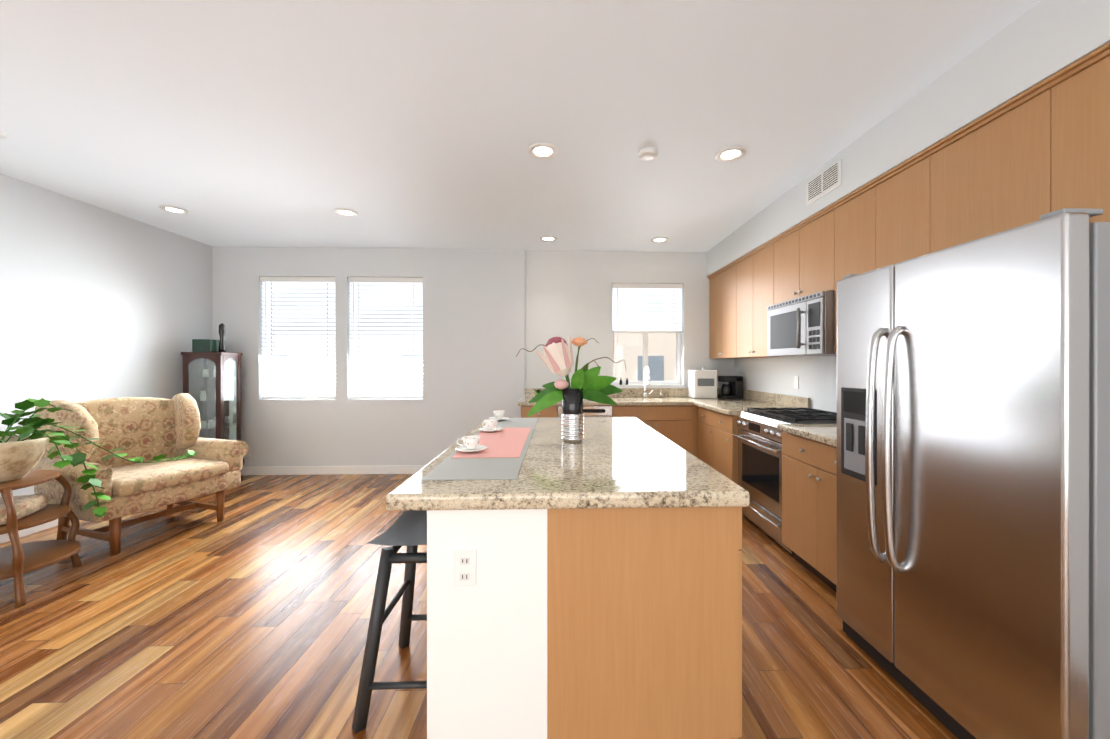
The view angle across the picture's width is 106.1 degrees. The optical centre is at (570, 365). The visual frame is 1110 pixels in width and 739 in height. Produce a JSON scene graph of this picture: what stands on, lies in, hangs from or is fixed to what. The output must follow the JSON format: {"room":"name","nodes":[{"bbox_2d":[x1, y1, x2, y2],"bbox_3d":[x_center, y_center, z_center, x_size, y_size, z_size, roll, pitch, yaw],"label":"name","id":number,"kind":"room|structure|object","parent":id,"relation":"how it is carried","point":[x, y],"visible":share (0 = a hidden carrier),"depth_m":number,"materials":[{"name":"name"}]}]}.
{"room":"kitchen","nodes":[
{"label":"kitchen","id":0,"kind":"room"},
{"bbox_2d":[0,173,211,496],"bbox_3d":[-4.236,-0.048,0.903,0.180,2.740,8.800,0,0,-2],"label":"wall","id":1,"kind":"structure","parent":0,"point":[96,302],"depth_m":3.68,"materials":[{"name":"white paint"}]},
{"bbox_2d":[0,519,57,543],"bbox_3d":[-4.136,1.272,0.853,0.017,0.100,8.290,0,0,-2],"label":"baseboard","id":2,"kind":"structure","parent":1,"relation":"attached to","point":[4,538],"depth_m":3.26,"materials":[{"name":"white"}]},
{"bbox_2d":[212,246,524,466],"bbox_3d":[-2.424,-0.052,5.195,3.725,2.740,0.280,0,0,-2],"label":"wall","id":3,"kind":"structure","parent":0,"point":[473,333],"depth_m":5.07,"materials":[{"name":"white paint"}]},
{"bbox_2d":[244,447,250,456],"bbox_3d":[-3.870,1.041,5.005,0.070,0.115,0.005,0,0,-2],"label":"outlet","id":4,"kind":"object","parent":3,"relation":"attached to","point":[247,454],"visible":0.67,"depth_m":5.00,"materials":[{"name":"white plastic"}]},
{"bbox_2d":[266,285,334,396],"bbox_3d":[-3.292,-0.328,5.191,0.904,1.487,0.070,0,0,-2],"label":"living room window","id":5,"kind":"structure","parent":3,"relation":"in","point":[289,355],"depth_m":5.17,"materials":[{"name":"glass"}]},
{"bbox_2d":[260,276,334,398],"bbox_3d":[-3.288,-0.332,5.067,0.896,1.476,0.069,0,0,-2],"label":"window blind","id":6,"kind":"object","parent":5,"relation":"attached to","point":[321,309],"visible":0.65,"depth_m":5.07,"materials":[{"name":"white plastic"}]},
{"bbox_2d":[241,465,425,474],"bbox_3d":[-2.397,1.268,5.060,3.709,0.100,0.034,0,0,-2],"label":"baseboard","id":7,"kind":"structure","parent":3,"relation":"attached to","point":[316,470],"depth_m":5.03,"materials":[{"name":"white"}]},
{"bbox_2d":[353,285,422,398],"bbox_3d":[-2.250,-0.328,5.226,0.903,1.487,0.070,0,0,-2],"label":"living room window","id":8,"kind":"structure","parent":3,"relation":"in","point":[378,355],"depth_m":5.20,"materials":[{"name":"white glass"}]},
{"bbox_2d":[348,277,422,398],"bbox_3d":[-2.246,-0.332,5.101,0.895,1.476,0.069,0,0,-2],"label":"window blind","id":9,"kind":"object","parent":8,"relation":"attached to","point":[394,293],"visible":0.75,"depth_m":5.10,"materials":[{"name":"white plastic"}]},
{"bbox_2d":[0,474,958,738],"bbox_3d":[-0.970,1.352,1.012,6.755,0.060,8.800,0,0,-2],"label":"floor","id":10,"kind":"structure","parent":0,"point":[248,616],"depth_m":2.02,"materials":[{"name":"brown wood"}]},
{"bbox_2d":[0,470,81,606],"bbox_3d":[-3.317,0.999,2.426,0.619,0.651,0.599,0,0,-26],"label":"side table","id":11,"kind":"object","parent":10,"relation":"on","point":[18,559],"visible":0.92,"depth_m":2.46,"materials":[{"name":"brown wood"}]},
{"bbox_2d":[0,494,47,524],"bbox_3d":[-3.317,0.848,2.426,0.260,0.100,0.340,0,0,-26],"label":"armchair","id":12,"kind":"object","parent":11,"relation":"on","point":[26,505],"visible":0.67,"depth_m":2.47,"materials":[{"name":"fabric"}]},
{"bbox_2d":[0,398,197,517],"bbox_3d":[-3.224,0.590,2.829,0.581,0.782,1.142,0,0,-2],"label":"plant","id":13,"kind":"object","parent":11,"relation":"on","point":[22,453],"visible":1,"depth_m":2.52,"materials":[{"name":"plant"}]},
{"bbox_2d":[31,393,248,555],"bbox_3d":[-3.400,0.790,3.338,0.890,1.070,1.040,0,0,19],"label":"settee","id":14,"kind":"object","parent":10,"relation":"on","point":[148,429],"visible":0.96,"depth_m":3.30,"materials":[{"name":"beige fabric"}]},
{"bbox_2d":[181,323,244,478],"bbox_3d":[-3.974,0.426,4.644,0.421,1.796,0.421,0,0,-10],"label":"curio cabinet","id":15,"kind":"object","parent":10,"relation":"on","point":[212,377],"visible":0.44,"depth_m":4.62,"materials":[{"name":"brown wood"}]},
{"bbox_2d":[352,510,426,733],"bbox_3d":[-0.612,0.985,1.749,0.382,0.679,0.502,0,0,-2],"label":"stool","id":16,"kind":"object","parent":10,"relation":"on","point":[408,529],"visible":0.6,"depth_m":1.58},
{"bbox_2d":[521,406,556,417],"bbox_3d":[-0.350,0.879,4.857,0.397,0.880,0.648,0,0,-2],"label":"base cabinet","id":17,"kind":"object","parent":10,"relation":"on","point":[551,411],"depth_m":4.54,"materials":[{"name":"brown wood"}]},
{"bbox_2d":[558,406,611,416],"bbox_3d":[0.153,0.826,4.818,0.596,0.761,0.645,0,0,-2],"label":"dishwasher","id":18,"kind":"object","parent":17,"relation":"in","point":[597,411],"visible":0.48,"depth_m":4.55,"materials":[{"name":"grey metal"}]},
{"bbox_2d":[427,509,741,738],"bbox_3d":[0.033,0.886,2.248,1.056,0.870,1.858,0,0,-2],"label":"kitchen island","id":19,"kind":"object","parent":10,"relation":"on","point":[589,586],"depth_m":1.34,"materials":[{"name":"brown wood"}]},
{"bbox_2d":[386,417,749,512],"bbox_3d":[-0.030,0.425,2.248,1.146,0.052,1.890,0,0,-2],"label":"island countertop","id":20,"kind":"structure","parent":19,"relation":"on","point":[619,462],"depth_m":1.43,"materials":[{"name":"beige stone"}]},
{"bbox_2d":[421,418,537,479],"bbox_3d":[-0.379,0.397,2.291,0.330,0.002,1.680,0,0,-2],"label":"table runner","id":21,"kind":"object","parent":20,"relation":"on","point":[448,468],"visible":0.64,"depth_m":1.63,"materials":[{"name":"grey fabric"}]},
{"bbox_2d":[451,427,530,457],"bbox_3d":[-0.377,0.395,2.206,0.290,0.002,0.850,0,0,-2],"label":"placemat","id":22,"kind":"object","parent":21,"relation":"on","point":[506,443],"visible":0.79,"depth_m":2.07,"materials":[{"name":"pink fabric"}]},
{"bbox_2d":[455,435,486,452],"bbox_3d":[-0.452,0.360,1.909,0.144,0.066,0.144,0,0,-2],"label":"teacup","id":23,"kind":"object","parent":22,"relation":"on","point":[471,443],"visible":1,"depth_m":1.89,"materials":[{"name":"ceramic"}]},
{"bbox_2d":[479,419,502,431],"bbox_3d":[-0.471,0.360,2.478,0.144,0.066,0.144,0,0,-2],"label":"teacup","id":24,"kind":"object","parent":22,"relation":"on","point":[490,425],"visible":1,"depth_m":2.45,"materials":[{"name":"ceramic"}]},
{"bbox_2d":[489,410,508,420],"bbox_3d":[-0.507,0.359,2.977,0.143,0.066,0.143,0,0,-2],"label":"teacup","id":25,"kind":"object","parent":21,"relation":"on","point":[498,414],"visible":0.92,"depth_m":2.96,"materials":[{"name":"ceramic"}]},
{"bbox_2d":[516,337,625,441],"bbox_3d":[0.006,0.124,2.193,0.587,0.549,0.203,0,0,-2],"label":"flower arrangement","id":26,"kind":"object","parent":20,"relation":"on","point":[586,383],"visible":1,"depth_m":2.17,"materials":[{"name":"green plant"}]},
{"bbox_2d":[612,406,693,454],"bbox_3d":[0.927,0.879,4.899,0.947,0.880,0.648,0,0,-2],"label":"base cabinet","id":27,"kind":"object","parent":10,"relation":"on","point":[676,423],"depth_m":4.58,"materials":[{"name":"brown wood"}]},
{"bbox_2d":[518,398,693,405],"bbox_3d":[0.386,0.419,4.864,1.920,0.040,0.683,0,0,-2],"label":"countertop","id":28,"kind":"structure","parent":27,"relation":"on","point":[524,401],"depth_m":4.55,"materials":[{"name":"beige stone"}]},
{"bbox_2d":[643,366,662,397],"bbox_3d":[1.012,0.206,5.003,0.237,0.382,0.259,0,0,-2],"label":"faucet","id":29,"kind":"object","parent":28,"relation":"on","point":[645,394],"visible":1,"depth_m":5.09,"materials":[{"name":"silver metal"}]},
{"bbox_2d":[690,398,793,413],"bbox_3d":[1.727,0.419,4.458,0.732,0.040,1.582,0,0,-2],"label":"countertop","id":30,"kind":"structure","parent":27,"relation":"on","point":[719,405],"depth_m":4.23,"materials":[{"name":"beige stone"}]},
{"bbox_2d":[688,368,716,398],"bbox_3d":[1.605,0.213,5.071,0.280,0.369,0.253,0,0,-2],"label":"water filter","id":31,"kind":"object","parent":30,"relation":"on","point":[702,383],"visible":1,"depth_m":4.95,"materials":[{"name":"white plastic"}]},
{"bbox_2d":[718,376,742,398],"bbox_3d":[1.918,0.263,4.998,0.220,0.269,0.220,0,0,-2],"label":"coffee maker","id":32,"kind":"object","parent":30,"relation":"on","point":[733,389],"visible":1,"depth_m":4.89,"materials":[{"name":"black plastic"}]},
{"bbox_2d":[694,406,709,465],"bbox_3d":[1.748,0.880,4.347,0.697,0.880,0.469,0,0,-2],"label":"base cabinet","id":33,"kind":"object","parent":10,"relation":"on","point":[701,417],"depth_m":4.41,"materials":[{"name":"brown wood"}]},
{"bbox_2d":[710,410,743,515],"bbox_3d":[1.763,0.880,3.890,0.697,0.880,0.444,0,0,-2],"label":"base cabinet","id":34,"kind":"object","parent":10,"relation":"on","point":[723,445],"depth_m":3.83,"materials":[{"name":"brown wood"}]},
{"bbox_2d":[733,408,836,554],"bbox_3d":[1.759,0.845,3.268,0.691,0.950,0.782,0,0,-2],"label":"range","id":35,"kind":"object","parent":10,"relation":"on","point":[759,437],"visible":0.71,"depth_m":3.20,"materials":[{"name":"silver metal"}]},
{"bbox_2d":[781,430,836,592],"bbox_3d":[1.809,0.881,2.479,0.697,0.880,0.780,0,0,-2],"label":"base cabinet","id":36,"kind":"object","parent":10,"relation":"on","point":[809,469],"depth_m":2.53,"materials":[{"name":"brown wood"}]},
{"bbox_2d":[777,424,836,445],"bbox_3d":[1.792,0.421,2.478,0.732,0.040,0.780,0,0,-2],"label":"countertop","id":37,"kind":"structure","parent":36,"relation":"on","point":[826,434],"depth_m":2.57,"materials":[{"name":"beige stone"}]},
{"bbox_2d":[837,208,1109,738],"bbox_3d":[1.715,0.437,1.612,0.927,1.745,0.935,0,0,-2],"label":"fridge","id":38,"kind":"object","parent":10,"relation":"on","point":[973,489],"visible":1,"depth_m":1.34,"materials":[{"name":"grey metal"}]},
{"bbox_2d":[0,0,1041,251],"bbox_3d":[-0.970,-1.458,1.009,6.755,0.080,8.800,0,0,-2],"label":"ceiling","id":39,"kind":"structure","parent":0,"point":[298,122],"depth_m":2.30,"materials":[{"name":"white paint"}]},
{"bbox_2d":[0,132,7,138],"bbox_3d":[-3.520,-1.413,2.546,0.110,0.011,0.110,0,0,-2],"label":"recessed light","id":40,"kind":"object","parent":39,"relation":"attached to","point":[3,136],"visible":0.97,"depth_m":2.57,"materials":[{"name":"white plastic"}]},
{"bbox_2d":[159,205,188,213],"bbox_3d":[-3.606,-1.413,3.804,0.200,0.012,0.200,0,0,-2],"label":"recessed light","id":41,"kind":"object","parent":39,"relation":"in","point":[174,209],"visible":0.98,"depth_m":3.80,"materials":[{"name":"white"}]},
{"bbox_2d":[334,208,357,216],"bbox_3d":[-2.077,-1.413,3.874,0.200,0.012,0.200,0,0,-2],"label":"recessed light","id":42,"kind":"object","parent":39,"relation":"in","point":[345,212],"visible":1,"depth_m":3.87,"materials":[{"name":"white"}]},
{"bbox_2d":[528,142,557,158],"bbox_3d":[-0.180,-1.412,2.756,0.200,0.012,0.200,0,0,-2],"label":"recessed light","id":43,"kind":"object","parent":39,"relation":"in","point":[542,150],"visible":0.98,"depth_m":2.75,"materials":[{"name":"white"}]},
{"bbox_2d":[540,236,556,241],"bbox_3d":[-0.243,-1.414,4.675,0.200,0.012,0.200,0,0,-2],"label":"recessed light","id":44,"kind":"object","parent":39,"relation":"in","point":[548,238],"visible":1,"depth_m":4.67,"materials":[{"name":"white"}]},
{"bbox_2d":[638,147,657,160],"bbox_3d":[0.520,-1.401,2.779,0.132,0.034,0.132,0,0,-2],"label":"smoke detector","id":45,"kind":"object","parent":39,"relation":"attached to","point":[648,154],"visible":1,"depth_m":2.74,"materials":[{"name":"white plastic"}]},
{"bbox_2d":[651,237,668,242],"bbox_3d":[1.012,-1.414,4.716,0.200,0.012,0.200,0,0,-2],"label":"recessed light","id":46,"kind":"object","parent":39,"relation":"in","point":[659,239],"visible":0.98,"depth_m":4.71,"materials":[{"name":"white"}]},
{"bbox_2d":[715,146,746,161],"bbox_3d":[1.075,-1.412,2.797,0.200,0.012,0.200,0,0,-2],"label":"recessed light","id":47,"kind":"object","parent":39,"relation":"in","point":[730,153],"visible":0.96,"depth_m":2.79,"materials":[{"name":"white"}]},
{"bbox_2d":[525,251,733,416],"bbox_3d":[0.751,-0.052,5.330,2.630,2.740,0.220,0,0,-2],"label":"wall","id":48,"kind":"structure","parent":0,"point":[568,294],"depth_m":5.21,"materials":[{"name":"white paint"}]},
{"bbox_2d":[525,388,721,397],"bbox_3d":[0.741,0.344,5.206,2.652,0.110,0.022,0,0,-2],"label":"backsplash","id":49,"kind":"structure","parent":48,"relation":"attached to","point":[633,392],"depth_m":5.20,"materials":[{"name":"beige stone"}]},
{"bbox_2d":[612,291,680,384],"bbox_3d":[0.970,-0.391,5.381,0.903,1.278,0.070,0,0,-2],"label":"kitchen window","id":50,"kind":"structure","parent":48,"relation":"in","point":[677,361],"depth_m":5.36,"materials":[{"name":"glass"}]},
{"bbox_2d":[612,283,682,342],"bbox_3d":[0.974,-0.654,5.267,0.895,0.748,0.069,0,0,-2],"label":"window blind","id":51,"kind":"object","parent":50,"relation":"attached to","point":[623,321],"visible":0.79,"depth_m":5.27,"materials":[{"name":"white plastic"}]},
{"bbox_2d":[707,270,721,325],"bbox_3d":[1.914,-0.817,5.055,0.317,0.592,0.398,0,0,-2],"label":"upper cabinet","id":52,"kind":"object","parent":48,"relation":"attached to","point":[715,280],"depth_m":5.04,"materials":[{"name":"brown wood"}]},
{"bbox_2d":[734,356,836,412],"bbox_3d":[2.296,-0.048,1.118,0.180,2.740,8.800,0,0,-2],"label":"wall","id":53,"kind":"structure","parent":0,"point":[817,380],"depth_m":3.90,"materials":[{"name":"white paint"}]},
{"bbox_2d":[709,318,733,357],"bbox_3d":[1.921,-0.301,4.858,0.317,0.440,0.793,0,0,-2],"label":"upper cabinet","id":54,"kind":"object","parent":53,"relation":"attached to","point":[721,334],"depth_m":4.83,"materials":[{"name":"brown wood"}]},
{"bbox_2d":[722,262,733,321],"bbox_3d":[1.927,-0.817,4.659,0.317,0.592,0.395,0,0,-2],"label":"upper cabinet","id":55,"kind":"object","parent":53,"relation":"attached to","point":[727,271],"depth_m":4.66,"materials":[{"name":"brown wood"}]},
{"bbox_2d":[734,252,749,317],"bbox_3d":[1.940,-0.816,4.274,0.317,0.592,0.375,0,0,-2],"label":"upper cabinet","id":56,"kind":"object","parent":53,"relation":"attached to","point":[741,266],"depth_m":4.31,"materials":[{"name":"brown wood"}]},
{"bbox_2d":[734,310,769,357],"bbox_3d":[1.947,-0.300,4.069,0.317,0.440,0.787,0,0,-2],"label":"upper cabinet","id":57,"kind":"object","parent":53,"relation":"attached to","point":[750,331],"depth_m":4.11,"materials":[{"name":"brown wood"}]},
{"bbox_2d":[750,242,769,313],"bbox_3d":[1.953,-0.816,3.892,0.317,0.592,0.390,0,0,-2],"label":"upper cabinet","id":58,"kind":"object","parent":53,"relation":"attached to","point":[760,256],"depth_m":3.93,"materials":[{"name":"brown wood"}]},
{"bbox_2d":[743,390,809,407],"bbox_3d":[2.108,0.345,3.669,0.021,0.110,3.140,0,0,-2],"label":"backsplash","id":59,"kind":"structure","parent":53,"relation":"attached to","point":[755,396],"depth_m":4.17,"materials":[{"name":"beige stone"}]},
{"bbox_2d":[794,376,797,388],"bbox_3d":[2.111,0.162,3.898,0.005,0.115,0.070,0,0,-2],"label":"electrical outlet","id":60,"kind":"object","parent":53,"relation":"attached to","point":[795,382],"depth_m":3.90,"materials":[{"name":"white plastic"}]},
{"bbox_2d":[770,206,829,305],"bbox_3d":[1.972,-0.815,3.295,0.317,0.592,0.805,0,0,-2],"label":"upper cabinet","id":61,"kind":"object","parent":53,"relation":"attached to","point":[800,255],"depth_m":3.26,"materials":[{"name":"brown wood"}]},
{"bbox_2d":[767,291,836,356],"bbox_3d":[1.905,-0.295,3.276,0.440,0.440,0.760,0,0,-2],"label":"microwave","id":62,"kind":"object","parent":61,"relation":"attached to","point":[803,326],"visible":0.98,"depth_m":3.10,"materials":[{"name":"silver metal"}]},
{"bbox_2d":[834,290,836,352],"bbox_3d":[1.999,-0.299,2.494,0.317,0.440,0.792,0,0,-2],"label":"upper cabinet","id":63,"kind":"object","parent":53,"relation":"attached to","point":[835,291],"depth_m":2.87,"materials":[{"name":"brown wood"}]},
{"bbox_2d":[830,182,869,290],"bbox_3d":[1.992,-0.815,2.705,0.317,0.592,0.375,0,0,-2],"label":"upper cabinet","id":64,"kind":"object","parent":53,"relation":"attached to","point":[849,216],"depth_m":2.73,"materials":[{"name":"brown wood"}]},
{"bbox_2d":[870,150,925,270],"bbox_3d":[2.004,-0.814,2.335,0.317,0.592,0.365,0,0,-2],"label":"upper cabinet","id":65,"kind":"object","parent":53,"relation":"attached to","point":[897,196],"depth_m":2.34,"materials":[{"name":"brown wood"}]},
{"bbox_2d":[926,42,1109,253],"bbox_3d":[2.027,-0.814,1.631,0.317,0.592,1.045,0,0,-2],"label":"upper cabinet","id":66,"kind":"object","parent":53,"relation":"attached to","point":[1034,152],"depth_m":1.70,"materials":[{"name":"brown wood"}]},
{"bbox_2d":[706,0,1109,276],"bbox_3d":[1.976,-1.265,2.682,0.355,0.308,5.150,0,0,-2],"label":"soffit","id":67,"kind":"structure","parent":0,"point":[1040,41],"depth_m":1.97,"materials":[{"name":"white paint"}]},
{"bbox_2d":[806,159,840,205],"bbox_3d":[1.783,-1.280,2.951,0.012,0.170,0.380,0,0,-2],"label":"air vent grille","id":68,"kind":"object","parent":67,"relation":"attached to","point":[825,182],"visible":1,"depth_m":2.93,"materials":[{"name":"white plastic"}]},
{"label":"outside","id":69,"kind":"structure","parent":0,"visible":0},
{"bbox_3d":[-1.002,4.390,33.832,60.000,0.200,52.000,0,0,-2],"label":"ground","id":70,"kind":"structure","parent":69,"visible":0},
{"bbox_2d":[275,285,421,392],"bbox_3d":[-7.621,0.504,19.102,10.600,7.600,9.600,0,0,-2],"label":"building","id":71,"kind":"structure","parent":70,"relation":"on","point":[360,355],"depth_m":14.55,"materials":[{"name":"white paint"}]},
{"bbox_2d":[614,291,675,380],"bbox_3d":[2.791,0.056,17.393,10.100,8.500,9.700,0,0,-2],"label":"building","id":72,"kind":"structure","parent":70,"relation":"on","point":[665,374],"depth_m":12.91,"materials":[{"name":"white paint"}]}
]}

